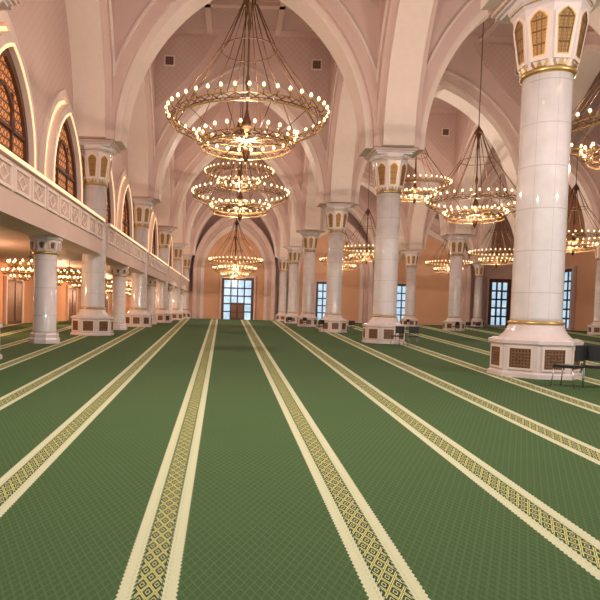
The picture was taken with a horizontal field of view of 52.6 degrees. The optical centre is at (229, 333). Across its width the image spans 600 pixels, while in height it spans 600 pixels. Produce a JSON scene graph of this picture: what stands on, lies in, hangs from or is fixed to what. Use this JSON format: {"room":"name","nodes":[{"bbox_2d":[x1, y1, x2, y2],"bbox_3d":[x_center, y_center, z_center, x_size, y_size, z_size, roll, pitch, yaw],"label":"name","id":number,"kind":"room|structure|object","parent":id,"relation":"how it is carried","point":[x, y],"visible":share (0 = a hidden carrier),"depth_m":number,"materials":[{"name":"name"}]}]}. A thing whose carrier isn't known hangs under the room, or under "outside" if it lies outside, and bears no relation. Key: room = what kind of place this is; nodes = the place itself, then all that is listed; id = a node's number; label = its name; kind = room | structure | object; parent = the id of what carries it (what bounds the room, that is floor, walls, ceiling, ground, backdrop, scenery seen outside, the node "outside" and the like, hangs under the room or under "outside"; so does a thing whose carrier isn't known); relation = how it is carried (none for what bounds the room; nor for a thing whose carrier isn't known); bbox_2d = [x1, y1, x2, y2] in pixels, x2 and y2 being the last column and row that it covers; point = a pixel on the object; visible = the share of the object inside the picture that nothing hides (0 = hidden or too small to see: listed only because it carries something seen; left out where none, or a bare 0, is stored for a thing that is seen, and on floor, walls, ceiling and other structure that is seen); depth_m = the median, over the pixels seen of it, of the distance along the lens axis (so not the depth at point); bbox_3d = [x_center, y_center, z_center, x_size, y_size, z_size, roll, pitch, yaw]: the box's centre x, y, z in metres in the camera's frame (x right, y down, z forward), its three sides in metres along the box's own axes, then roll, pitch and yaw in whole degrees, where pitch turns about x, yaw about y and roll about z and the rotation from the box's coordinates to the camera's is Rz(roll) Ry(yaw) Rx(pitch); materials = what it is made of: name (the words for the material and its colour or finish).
{"room":"mosque","nodes":[
{"label":"mosque","id":0,"kind":"room"},
{"bbox_2d":[0,263,128,323],"bbox_3d":[-16.071,-3.056,47.934,0.300,4.700,92.000,2,2,0],"label":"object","id":1,"kind":"structure","parent":0,"point":[28,285],"depth_m":48.21,"materials":[{"name":"paint"}]},
{"bbox_2d":[3,276,23,324],"bbox_3d":[-15.808,-2.438,43.955,0.220,3.400,3.600,2,2,0],"label":"door","id":2,"kind":"structure","parent":1,"relation":"in","point":[13,296],"depth_m":43.66,"materials":[{"name":"brown wood"}]},
{"bbox_2d":[66,285,77,320],"bbox_3d":[-15.790,-3.080,59.942,0.220,3.400,3.600,2,2,0],"label":"door","id":3,"kind":"structure","parent":1,"relation":"in","point":[71,294],"depth_m":59.52,"materials":[{"name":"brown wood"}]},
{"bbox_2d":[105,291,108,314],"bbox_3d":[-15.772,-3.722,75.930,0.220,3.400,3.600,2,2,0],"label":"door","id":4,"kind":"structure","parent":1,"relation":"in","point":[106,293],"depth_m":76.87,"materials":[{"name":"brown wood"}]},
{"bbox_2d":[0,0,153,206],"bbox_3d":[-7.613,-13.975,47.486,0.400,17.380,92.000,2,2,0],"label":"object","id":5,"kind":"structure","parent":0,"point":[40,27],"depth_m":24.29,"materials":[{"name":"pink paint"}]},
{"bbox_2d":[0,11,37,170],"bbox_3d":[-7.361,-7.768,19.893,0.450,5.750,6.000,2,2,0],"label":"window","id":6,"kind":"structure","parent":5,"relation":"in","point":[18,132],"depth_m":20.68,"materials":[{"name":"brown wood"}]},
{"bbox_2d":[39,89,82,202],"bbox_3d":[-7.353,-8.049,26.887,0.450,5.750,6.000,2,2,0],"label":"window","id":7,"kind":"structure","parent":5,"relation":"in","point":[60,161],"depth_m":26.61,"materials":[{"name":"beige paint"}]},
{"bbox_2d":[106,169,115,226],"bbox_3d":[-7.344,-8.380,35.140,0.450,5.750,6.000,2,2,0],"label":"window","id":8,"kind":"structure","parent":5,"relation":"in","point":[111,209],"depth_m":37.11,"materials":[{"name":"beige paint"}]},
{"bbox_2d":[111,171,114,225],"bbox_3d":[-7.362,-8.256,35.145,0.420,5.000,5.400,2,2,0],"label":"light","id":9,"kind":"object","parent":8,"relation":"attached to","point":[112,180],"depth_m":37.20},
{"bbox_2d":[115,169,133,238],"bbox_3d":[-7.336,-8.661,42.135,0.450,5.750,6.000,2,2,0],"label":"window","id":10,"kind":"structure","parent":5,"relation":"in","point":[123,199],"depth_m":42.06,"materials":[{"name":"beige paint"}]},
{"bbox_2d":[117,176,132,230],"bbox_3d":[-7.354,-8.537,42.140,0.420,5.000,5.400,2,2,0],"label":"light","id":11,"kind":"object","parent":10,"relation":"attached to","point":[124,196],"depth_m":42.11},
{"bbox_2d":[149,207,157,256],"bbox_3d":[-7.319,-9.273,57.382,0.450,5.750,6.000,2,2,0],"label":"window","id":12,"kind":"structure","parent":5,"relation":"in","point":[153,228],"depth_m":57.88,"materials":[{"name":"beige paint"}]},
{"bbox_2d":[149,212,157,239],"bbox_3d":[-7.337,-9.149,57.387,0.420,5.000,5.400,2,2,0],"label":"light","id":13,"kind":"object","parent":12,"relation":"attached to","point":[153,228],"depth_m":56.54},
{"bbox_2d":[168,234,172,267],"bbox_3d":[-7.302,-9.885,72.630,0.450,5.750,6.000,2,2,0],"label":"window","id":14,"kind":"structure","parent":5,"relation":"in","point":[170,262],"depth_m":74.30,"materials":[{"name":"brown wood"}]},
{"bbox_2d":[181,255,182,274],"bbox_3d":[-7.285,-10.497,87.878,0.450,5.750,6.000,2,2,0],"label":"window","id":15,"kind":"structure","parent":5,"relation":"in","point":[182,255],"depth_m":90.00,"materials":[{"name":"brown wood"}]},
{"bbox_2d":[0,0,185,242],"bbox_3d":[-6.596,-16.365,45.387,2.300,12.380,61.040,2,2,0],"label":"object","id":16,"kind":"structure","parent":0,"point":[91,23],"depth_m":28.81,"materials":[{"name":"pink paint"}]},
{"bbox_2d":[0,191,189,291],"bbox_3d":[-11.112,-5.091,47.847,9.500,0.550,92.000,2,2,0],"label":"structure","id":17,"kind":"structure","parent":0,"point":[19,221],"depth_m":26.70,"materials":[{"name":"pink paint"}]},
{"bbox_2d":[1,266,33,280],"bbox_3d":[-13.690,-4.129,39.141,2.316,1.317,2.316,2,2,0],"label":"chandelier","id":18,"kind":"object","parent":17,"relation":"hanging from","point":[7,272],"visible":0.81,"depth_m":38.72,"materials":[{"name":"gold metal"}]},
{"bbox_2d":[7,250,33,274],"bbox_3d":[-10.500,-3.734,31.517,2.316,1.317,2.316,2,2,0],"label":"chandelier","id":19,"kind":"object","parent":17,"relation":"hanging from","point":[14,265],"visible":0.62,"depth_m":31.11,"materials":[{"name":"gold metal"}]},
{"bbox_2d":[0,144,104,242],"bbox_3d":[-6.497,-4.838,22.942,0.540,1.200,13.860,2,2,0],"label":"parapet","id":20,"kind":"object","parent":17,"relation":"on","point":[19,180],"visible":0.99,"depth_m":20.43,"materials":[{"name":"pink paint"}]},
{"bbox_2d":[57,276,67,285],"bbox_3d":[-13.681,-4.435,46.765,2.316,1.317,2.316,2,2,0],"label":"chandelier","id":21,"kind":"object","parent":17,"relation":"hanging from","point":[58,279],"visible":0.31,"depth_m":46.74,"materials":[{"name":"gold metal"}]},
{"bbox_2d":[57,262,81,282],"bbox_3d":[-10.491,-4.040,39.141,2.316,1.317,2.316,2,2,0],"label":"chandelier","id":22,"kind":"object","parent":17,"relation":"hanging from","point":[64,273],"visible":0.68,"depth_m":38.88,"materials":[{"name":"gold metal"}]},
{"bbox_2d":[66,278,80,288],"bbox_3d":[-13.673,-4.741,54.389,2.316,1.317,2.316,2,2,0],"label":"chandelier","id":23,"kind":"object","parent":17,"relation":"hanging from","point":[70,282],"visible":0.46,"depth_m":53.95,"materials":[{"name":"gold metal"}]},
{"bbox_2d":[105,280,126,289],"bbox_3d":[-10.474,-4.652,54.389,2.316,1.317,2.316,2,2,0],"label":"chandelier","id":24,"kind":"object","parent":17,"relation":"hanging from","point":[107,283],"visible":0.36,"depth_m":54.04,"materials":[{"name":"gold metal"}]},
{"bbox_2d":[106,223,147,264],"bbox_3d":[-6.480,-5.450,38.189,0.540,1.200,13.860,2,2,0],"label":"parapet","id":25,"kind":"object","parent":17,"relation":"on","point":[116,239],"visible":0.98,"depth_m":35.73,"materials":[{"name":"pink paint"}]},
{"bbox_2d":[147,252,168,276],"bbox_3d":[-6.463,-6.062,53.437,0.540,1.200,13.860,2,2,0],"label":"parapet","id":26,"kind":"object","parent":17,"relation":"on","point":[156,264],"visible":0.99,"depth_m":51.86,"materials":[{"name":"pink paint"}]},
{"bbox_2d":[168,266,180,282],"bbox_3d":[-6.446,-6.674,68.685,0.540,1.200,13.860,2,2,0],"label":"parapet","id":27,"kind":"object","parent":17,"relation":"on","point":[173,274],"visible":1,"depth_m":66.48,"materials":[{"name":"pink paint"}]},
{"bbox_2d":[181,275,188,287],"bbox_3d":[-6.429,-7.286,83.932,0.540,1.200,13.860,2,2,0],"label":"parapet","id":28,"kind":"object","parent":17,"relation":"on","point":[184,281],"visible":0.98,"depth_m":82.92,"materials":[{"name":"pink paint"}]},
{"bbox_2d":[183,221,193,254],"bbox_3d":[-6.553,-17.895,83.507,2.300,12.380,15.260,2,2,0],"label":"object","id":29,"kind":"structure","parent":0,"point":[187,249],"depth_m":89.79,"materials":[{"name":"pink paint"}]},
{"bbox_2d":[192,181,277,257],"bbox_3d":[0.913,-17.993,91.131,14.920,12.380,2.500,2,2,0],"label":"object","id":30,"kind":"structure","parent":0,"point":[204,214],"depth_m":89.99,"materials":[{"name":"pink paint"}]},
{"bbox_2d":[278,222,287,256],"bbox_3d":[8.361,-17.479,83.507,2.300,12.380,15.260,2,2,0],"label":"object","id":31,"kind":"structure","parent":0,"point":[282,252],"depth_m":89.77,"materials":[{"name":"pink paint"}]},
{"bbox_2d":[0,318,599,599],"bbox_3d":[15.001,0.162,45.526,62.000,0.200,97.000,2,2,0],"label":"floor","id":32,"kind":"structure","parent":0,"point":[187,458],"depth_m":5.61,"materials":[{"name":"green carpet"}]},
{"bbox_2d":[0,0,16,358],"bbox_3d":[-6.936,-4.169,15.333,2.120,9.650,2.120,2,2,0],"label":"column","id":33,"kind":"structure","parent":32,"relation":"on","point":[3,3],"depth_m":15.92,"materials":[{"name":"stone"}]},
{"bbox_2d":[28,235,62,343],"bbox_3d":[-7.106,-1.681,23.069,1.160,4.050,1.160,2,2,0],"label":"column","id":34,"kind":"structure","parent":32,"relation":"on","point":[46,249],"depth_m":22.69,"materials":[{"name":"stone"}]},
{"bbox_2d":[70,139,120,335],"bbox_3d":[-6.919,-4.781,30.581,2.120,9.650,2.120,2,2,0],"label":"column","id":35,"kind":"structure","parent":32,"relation":"on","point":[92,319],"depth_m":30.05,"materials":[{"name":"stone"}]},
{"bbox_2d":[110,266,128,329],"bbox_3d":[-7.089,-2.293,38.317,1.160,4.050,1.160,2,2,0],"label":"column","id":36,"kind":"structure","parent":32,"relation":"on","point":[119,273],"depth_m":37.94,"materials":[{"name":"stone"}]},
{"bbox_2d":[125,197,156,326],"bbox_3d":[-6.902,-5.393,45.828,2.120,9.650,2.120,2,2,0],"label":"column","id":37,"kind":"structure","parent":32,"relation":"on","point":[138,315],"depth_m":45.28,"materials":[{"name":"stone"}]},
{"bbox_2d":[147,278,157,323],"bbox_3d":[-7.072,-2.905,53.565,1.160,4.050,1.160,2,2,0],"label":"column","id":38,"kind":"structure","parent":32,"relation":"on","point":[151,282],"depth_m":53.17,"materials":[{"name":"stone"}]},
{"bbox_2d":[155,226,174,322],"bbox_3d":[-6.885,-6.005,61.076,2.120,9.650,2.120,2,2,0],"label":"column","id":39,"kind":"structure","parent":32,"relation":"on","point":[162,315],"depth_m":60.54,"materials":[{"name":"stone"}]},
{"bbox_2d":[168,285,173,320],"bbox_3d":[-7.054,-3.518,68.812,1.160,4.050,1.160,2,2,0],"label":"column","id":40,"kind":"structure","parent":32,"relation":"on","point":[170,288],"depth_m":68.43,"materials":[{"name":"stone"}]},
{"bbox_2d":[172,243,185,319],"bbox_3d":[-6.868,-6.617,76.324,2.120,9.650,2.120,2,2,0],"label":"column","id":41,"kind":"structure","parent":32,"relation":"on","point":[178,248],"depth_m":75.76,"materials":[{"name":"stone"}]},
{"bbox_2d":[180,290,183,311],"bbox_3d":[-7.037,-4.130,84.060,1.160,4.050,1.160,2,2,0],"label":"column","id":42,"kind":"structure","parent":32,"relation":"on","point":[181,291],"depth_m":83.70,"materials":[{"name":"stone"}]},
{"bbox_2d":[183,254,192,317],"bbox_3d":[-6.851,-7.230,91.571,2.120,9.650,2.120,2,2,0],"label":"column","id":43,"kind":"structure","parent":32,"relation":"on","point":[187,258],"depth_m":91.01,"materials":[{"name":"stone"}]},
{"bbox_2d":[275,257,288,320],"bbox_3d":[8.063,-6.813,91.571,2.120,9.650,2.120,2,2,0],"label":"column","id":44,"kind":"structure","parent":32,"relation":"on","point":[283,262],"depth_m":91.03,"materials":[{"name":"stone"}]},
{"bbox_2d":[284,246,302,322],"bbox_3d":[8.046,-6.201,76.324,2.120,9.650,2.120,2,2,0],"label":"column","id":45,"kind":"structure","parent":32,"relation":"on","point":[294,253],"depth_m":75.78,"materials":[{"name":"stone"}]},
{"bbox_2d":[297,230,321,326],"bbox_3d":[8.029,-5.589,61.076,2.120,9.650,2.120,2,2,0],"label":"column","id":46,"kind":"structure","parent":32,"relation":"on","point":[309,237],"depth_m":60.54,"materials":[{"name":"stone"}]},
{"bbox_2d":[315,320,323,331],"bbox_3d":[6.627,-0.589,44.182,0.462,0.920,0.553,1,2,-20],"label":"chair","id":47,"kind":"object","parent":32,"relation":"on","point":[320,321],"visible":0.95,"depth_m":43.93,"materials":[{"name":"black plastic"}]},
{"bbox_2d":[319,203,353,332],"bbox_3d":[8.012,-4.977,45.828,2.120,9.650,2.120,2,2,0],"label":"column","id":48,"kind":"structure","parent":32,"relation":"on","point":[336,213],"depth_m":45.28,"materials":[{"name":"stone"}]},
{"bbox_2d":[348,321,354,332],"bbox_3d":[8.914,-0.517,43.981,0.462,0.920,0.553,2,2,10],"label":"chair","id":49,"kind":"object","parent":32,"relation":"on","point":[350,322],"visible":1,"depth_m":43.73,"materials":[{"name":"black plastic"}]},
{"bbox_2d":[362,147,417,343],"bbox_3d":[7.995,-4.364,30.581,2.120,9.650,2.120,2,2,0],"label":"column","id":50,"kind":"structure","parent":32,"relation":"on","point":[389,164],"depth_m":30.04,"materials":[{"name":"stone"}]},
{"bbox_2d":[390,326,404,345],"bbox_3d":[7.905,0.085,28.294,0.462,0.920,0.553,1,2,-10],"label":"chair","id":51,"kind":"object","parent":32,"relation":"on","point":[399,329],"visible":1,"depth_m":28.05,"materials":[{"name":"black plastic"}]},
{"bbox_2d":[400,250,422,326],"bbox_3d":[22.971,-5.784,76.324,2.120,9.650,2.120,2,2,0],"label":"column","id":52,"kind":"structure","parent":32,"relation":"on","point":[411,256],"depth_m":75.80,"materials":[{"name":"stone"}]},
{"bbox_2d":[407,326,418,345],"bbox_3d":[8.697,0.099,28.494,0.462,0.920,0.553,2,2,10],"label":"chair","id":53,"kind":"object","parent":32,"relation":"on","point":[414,330],"visible":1,"depth_m":28.24,"materials":[{"name":"black plastic"}]},
{"bbox_2d":[442,234,471,330],"bbox_3d":[22.953,-5.172,61.076,2.120,9.650,2.120,2,2,0],"label":"column","id":54,"kind":"structure","parent":32,"relation":"on","point":[456,242],"depth_m":60.55,"materials":[{"name":"stone"}]},
{"bbox_2d":[469,263,489,326],"bbox_3d":[37.882,-5.980,91.571,2.120,9.650,2.120,2,2,0],"label":"column","id":55,"kind":"structure","parent":32,"relation":"on","point":[479,270],"depth_m":91.05,"materials":[{"name":"stone"}]},
{"bbox_2d":[487,0,595,379],"bbox_3d":[7.978,-3.752,15.333,2.120,9.650,2.120,2,2,0],"label":"column","id":56,"kind":"structure","parent":32,"relation":"on","point":[549,35],"depth_m":14.83,"materials":[{"name":"stone"}]},
{"bbox_2d":[550,345,586,388],"bbox_3d":[7.297,0.686,12.911,0.462,0.920,0.553,0,3,-35],"label":"chair","id":57,"kind":"object","parent":32,"relation":"on","point":[580,350],"visible":1,"depth_m":12.70,"materials":[{"name":"black plastic"}]},
{"bbox_2d":[582,345,599,386],"bbox_3d":[7.922,0.700,13.009,0.462,0.920,0.553,3,3,30],"label":"chair","id":58,"kind":"object","parent":32,"relation":"on","point":[593,351],"visible":0.83,"depth_m":12.82,"materials":[{"name":"black plastic"}]},
{"bbox_2d":[587,239,599,334],"bbox_3d":[37.848,-4.756,61.076,2.120,9.650,2.120,2,2,0],"label":"column","id":59,"kind":"structure","parent":32,"relation":"on","point":[594,328],"depth_m":60.86,"materials":[{"name":"stone"}]},
{"bbox_2d":[16,0,599,16],"bbox_3d":[8.287,-14.724,14.892,29.845,12.380,2.500,2,2,0],"label":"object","id":60,"kind":"structure","parent":0,"point":[489,5],"depth_m":15.71,"materials":[{"name":"pink paint"}]},
{"bbox_2d":[128,201,513,326],"bbox_3d":[15.367,-12.928,93.730,62.600,22.500,0.420,2,2,0],"label":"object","id":61,"kind":"structure","parent":0,"point":[432,288],"depth_m":93.67,"materials":[{"name":"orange paint"}]},
{"bbox_2d":[192,212,275,320],"bbox_3d":[0.693,-10.488,92.553,12.600,16.500,2.200,2,2,0],"label":"structure","id":62,"kind":"structure","parent":61,"relation":"attached to","point":[224,225],"depth_m":92.19,"materials":[{"name":"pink paint"}]},
{"bbox_2d":[219,275,255,319],"bbox_3d":[1.159,-5.659,93.562,5.600,6.800,0.450,2,2,0],"label":"door","id":63,"kind":"structure","parent":61,"relation":"in","point":[237,297],"depth_m":93.62,"materials":[{"name":"blue"}]},
{"bbox_2d":[314,280,326,319],"bbox_3d":[14.454,-5.313,93.561,2.800,6.250,0.450,2,2,0],"label":"window","id":64,"kind":"structure","parent":61,"relation":"in","point":[320,285],"depth_m":93.64,"materials":[{"name":"blue"}]},
{"bbox_2d":[320,252,327,265],"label":"chandelier","id":65,"kind":"object","parent":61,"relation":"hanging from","point":[321,261],"depth_m":83.80,"materials":[{"name":"gold metal"}]},
{"bbox_2d":[297,221,372,322],"bbox_3d":[15.587,-10.071,92.553,12.600,16.500,2.200,2,2,0],"label":"structure","id":66,"kind":"structure","parent":61,"relation":"attached to","point":[366,270],"depth_m":92.44,"materials":[{"name":"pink paint"}]},
{"bbox_2d":[343,253,364,269],"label":"chandelier","id":67,"kind":"object","parent":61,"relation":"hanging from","point":[349,264],"depth_m":83.05,"materials":[{"name":"gold metal"}]},
{"bbox_2d":[398,218,470,325],"bbox_3d":[30.482,-9.655,92.553,12.600,16.500,2.200,2,2,0],"label":"structure","id":68,"kind":"structure","parent":61,"relation":"attached to","point":[434,231],"depth_m":92.08,"materials":[{"name":"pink paint"}]},
{"bbox_2d":[397,282,405,321],"bbox_3d":[26.749,-4.969,93.561,2.800,6.250,0.450,2,2,0],"label":"window","id":69,"kind":"structure","parent":68,"relation":"attached to","point":[401,289],"depth_m":93.69,"materials":[{"name":"blue glass"}]},
{"bbox_2d":[484,277,511,324],"bbox_3d":[41.960,-5.144,93.537,4.100,7.450,0.450,2,2,0],"label":"window","id":70,"kind":"structure","parent":61,"relation":"in","point":[498,289],"depth_m":93.58,"materials":[{"name":"blue"}]},
{"bbox_2d":[179,0,513,107],"bbox_3d":[15.625,-22.176,51.211,62.000,0.600,100.153,2,2,0],"label":"ceiling","id":71,"kind":"structure","parent":0,"point":[217,14],"depth_m":42.47,"materials":[{"name":"paint"}]},
{"bbox_2d":[213,178,256,280],"bbox_3d":[0.847,-15.630,83.589,6.216,16.500,6.216,2,2,0],"label":"chandelier","id":72,"kind":"object","parent":71,"relation":"hanging from","point":[235,242],"visible":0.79,"depth_m":83.53,"materials":[{"name":"gold metal"}]},
{"bbox_2d":[209,155,262,274],"bbox_3d":[0.828,-14.967,68.344,6.197,16.600,6.197,0,3,-40],"label":"chandelier","id":73,"kind":"object","parent":71,"relation":"hanging from","point":[236,223],"visible":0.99,"depth_m":68.21,"materials":[{"name":"gold metal"}]},
{"bbox_2d":[204,93,273,191],"bbox_3d":[0.902,-17.602,52.965,6.197,10.100,6.197,1,2,-4],"label":"chandelier","id":74,"kind":"object","parent":71,"relation":"hanging from","point":[237,181],"visible":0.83,"depth_m":52.53,"materials":[{"name":"gold metal"}]},
{"bbox_2d":[191,7,289,220],"bbox_3d":[0.818,-14.592,37.814,6.197,14.900,6.197,1,2,-4],"label":"chandelier","id":75,"kind":"object","parent":71,"relation":"hanging from","point":[239,207],"visible":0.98,"depth_m":37.59,"materials":[{"name":"gold metal"}]},
{"bbox_2d":[165,0,329,162],"bbox_3d":[0.801,-13.980,22.566,6.197,14.900,6.197,1,2,-13],"label":"chandelier","id":76,"kind":"object","parent":71,"relation":"hanging from","point":[250,5],"visible":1,"depth_m":22.35,"materials":[{"name":"gold metal"}]},
{"bbox_2d":[343,165,375,263],"bbox_3d":[15.771,-15.400,68.309,6.197,14.900,6.197,0,3,-40],"label":"chandelier","id":77,"kind":"object","parent":71,"relation":"hanging from","point":[367,212],"visible":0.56,"depth_m":68.22,"materials":[{"name":"gold metal"}]},
{"bbox_2d":[401,148,451,203],"bbox_3d":[16.477,-16.866,52.978,6.197,10.700,6.197,1,2,-22],"label":"chandelier","id":78,"kind":"object","parent":71,"relation":"hanging from","point":[414,188],"visible":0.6,"depth_m":52.06,"materials":[{"name":"gold metal"}]},
{"bbox_2d":[425,241,472,274],"bbox_3d":[30.697,-15.595,83.557,6.216,14.900,6.216,2,2,0],"label":"chandelier","id":79,"kind":"object","parent":71,"relation":"hanging from","point":[437,270],"visible":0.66,"depth_m":83.61,"materials":[{"name":"gold metal"}]},
{"bbox_2d":[424,22,516,227],"bbox_3d":[15.737,-14.175,37.814,6.197,14.900,6.197,1,2,-4],"label":"chandelier","id":80,"kind":"object","parent":71,"relation":"hanging from","point":[478,132],"visible":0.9,"depth_m":37.76,"materials":[{"name":"gold metal"}]},
{"bbox_2d":[468,175,513,267],"bbox_3d":[30.680,-14.983,68.309,6.197,14.900,6.197,4,3,40],"label":"chandelier","id":81,"kind":"object","parent":71,"relation":"hanging from","point":[497,253],"visible":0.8,"depth_m":68.28,"materials":[{"name":"gold metal"}]},
{"bbox_2d":[566,151,599,255],"bbox_3d":[30.663,-14.371,53.062,6.197,14.900,6.197,1,2,-22],"label":"chandelier","id":82,"kind":"object","parent":71,"relation":"hanging from","point":[575,188],"visible":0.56,"depth_m":52.98,"materials":[{"name":"gold metal"}]},
{"bbox_2d":[570,78,599,170],"bbox_3d":[15.720,-13.563,22.566,6.197,14.900,6.197,1,2,-13],"label":"chandelier","id":83,"kind":"object","parent":71,"relation":"hanging from","point":[589,155],"visible":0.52,"depth_m":23.18,"materials":[{"name":"gold metal"}]},
{"bbox_2d":[185,148,514,250],"bbox_3d":[15.810,-16.965,75.882,44.760,12.380,2.500,2,2,0],"label":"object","id":84,"kind":"structure","parent":0,"point":[193,206],"depth_m":74.77,"materials":[{"name":"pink paint"}]},
{"bbox_2d":[101,0,599,157],"bbox_3d":[8.304,-15.336,30.140,29.845,12.380,2.500,2,2,0],"label":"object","id":85,"kind":"structure","parent":0,"point":[349,29],"depth_m":29.20,"materials":[{"name":"pink paint"}]},
{"bbox_2d":[349,185,376,260],"bbox_3d":[15.832,-17.577,91.131,14.920,12.380,2.500,2,2,0],"label":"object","id":86,"kind":"structure","parent":0,"point":[358,212],"depth_m":89.95,"materials":[{"name":"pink paint"}]},
{"bbox_2d":[139,28,599,212],"bbox_3d":[15.776,-15.740,45.387,44.760,12.380,2.500,2,2,0],"label":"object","id":87,"kind":"structure","parent":0,"point":[193,49],"depth_m":44.13,"materials":[{"name":"pink paint"}]},
{"bbox_2d":[164,55,174,65],"bbox_3d":[-4.432,-20.043,43.996,0.760,0.760,0.080,2,2,0],"label":"air vent","id":88,"kind":"object","parent":87,"relation":"in","point":[169,60],"visible":1,"depth_m":43.98,"materials":[{"name":"brown metal"}]},
{"bbox_2d":[311,59,321,69],"bbox_3d":[6.364,-19.742,43.996,0.760,0.760,0.080,2,2,0],"label":"air vent","id":89,"kind":"object","parent":87,"relation":"in","point":[316,63],"visible":1,"depth_m":43.98,"materials":[{"name":"brown metal"}]},
{"bbox_2d":[173,102,599,239],"bbox_3d":[15.793,-16.352,60.635,44.760,12.380,2.500,2,2,0],"label":"arch","id":90,"kind":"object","parent":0,"point":[190,160],"depth_m":59.47,"materials":[{"name":"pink paint"}]},
{"bbox_2d":[442,128,449,135],"bbox_3d":[21.300,-19.937,59.244,0.760,0.760,0.080,2,2,0],"label":"air vent","id":91,"kind":"object","parent":90,"relation":"in","point":[445,131],"visible":1,"depth_m":59.22,"materials":[{"name":"brown metal"}]},
{"bbox_2d":[287,0,510,246],"bbox_3d":[8.319,-15.949,45.387,2.300,12.380,61.040,2,2,0],"label":"arch","id":92,"kind":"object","parent":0,"point":[406,26],"depth_m":28.83,"materials":[{"name":"pink paint"}]},
{"bbox_2d":[466,218,477,262],"bbox_3d":[30.741,-17.160,91.131,14.920,12.380,2.500,2,2,0],"label":"arch","id":93,"kind":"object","parent":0,"point":[471,243],"depth_m":90.43,"materials":[{"name":"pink paint"}]},
{"bbox_2d":[476,194,501,262],"bbox_3d":[38.180,-16.646,83.507,2.300,12.380,15.260,2,2,0],"label":"arch","id":94,"kind":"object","parent":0,"point":[482,229],"depth_m":88.83,"materials":[{"name":"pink paint"}]},
{"bbox_2d":[406,24,599,249],"bbox_3d":[23.251,-15.838,53.011,2.300,12.380,45.780,2,2,0],"label":"arch","id":95,"kind":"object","parent":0,"point":[465,129],"depth_m":57.66,"materials":[{"name":"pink paint"}]},
{"bbox_2d":[565,185,595,330],"bbox_3d":[46.503,-10.204,47.577,0.400,22.500,92.000,2,2,0],"label":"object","id":96,"kind":"structure","parent":0,"point":[585,262],"depth_m":78.97,"materials":[{"name":"paint"}]},
{"bbox_2d":[562,266,576,327],"bbox_3d":[45.872,-4.989,81.814,0.450,8.300,3.400,2,2,0],"label":"window","id":97,"kind":"structure","parent":96,"relation":"in","point":[570,272],"depth_m":81.28,"materials":[{"name":"blue"}]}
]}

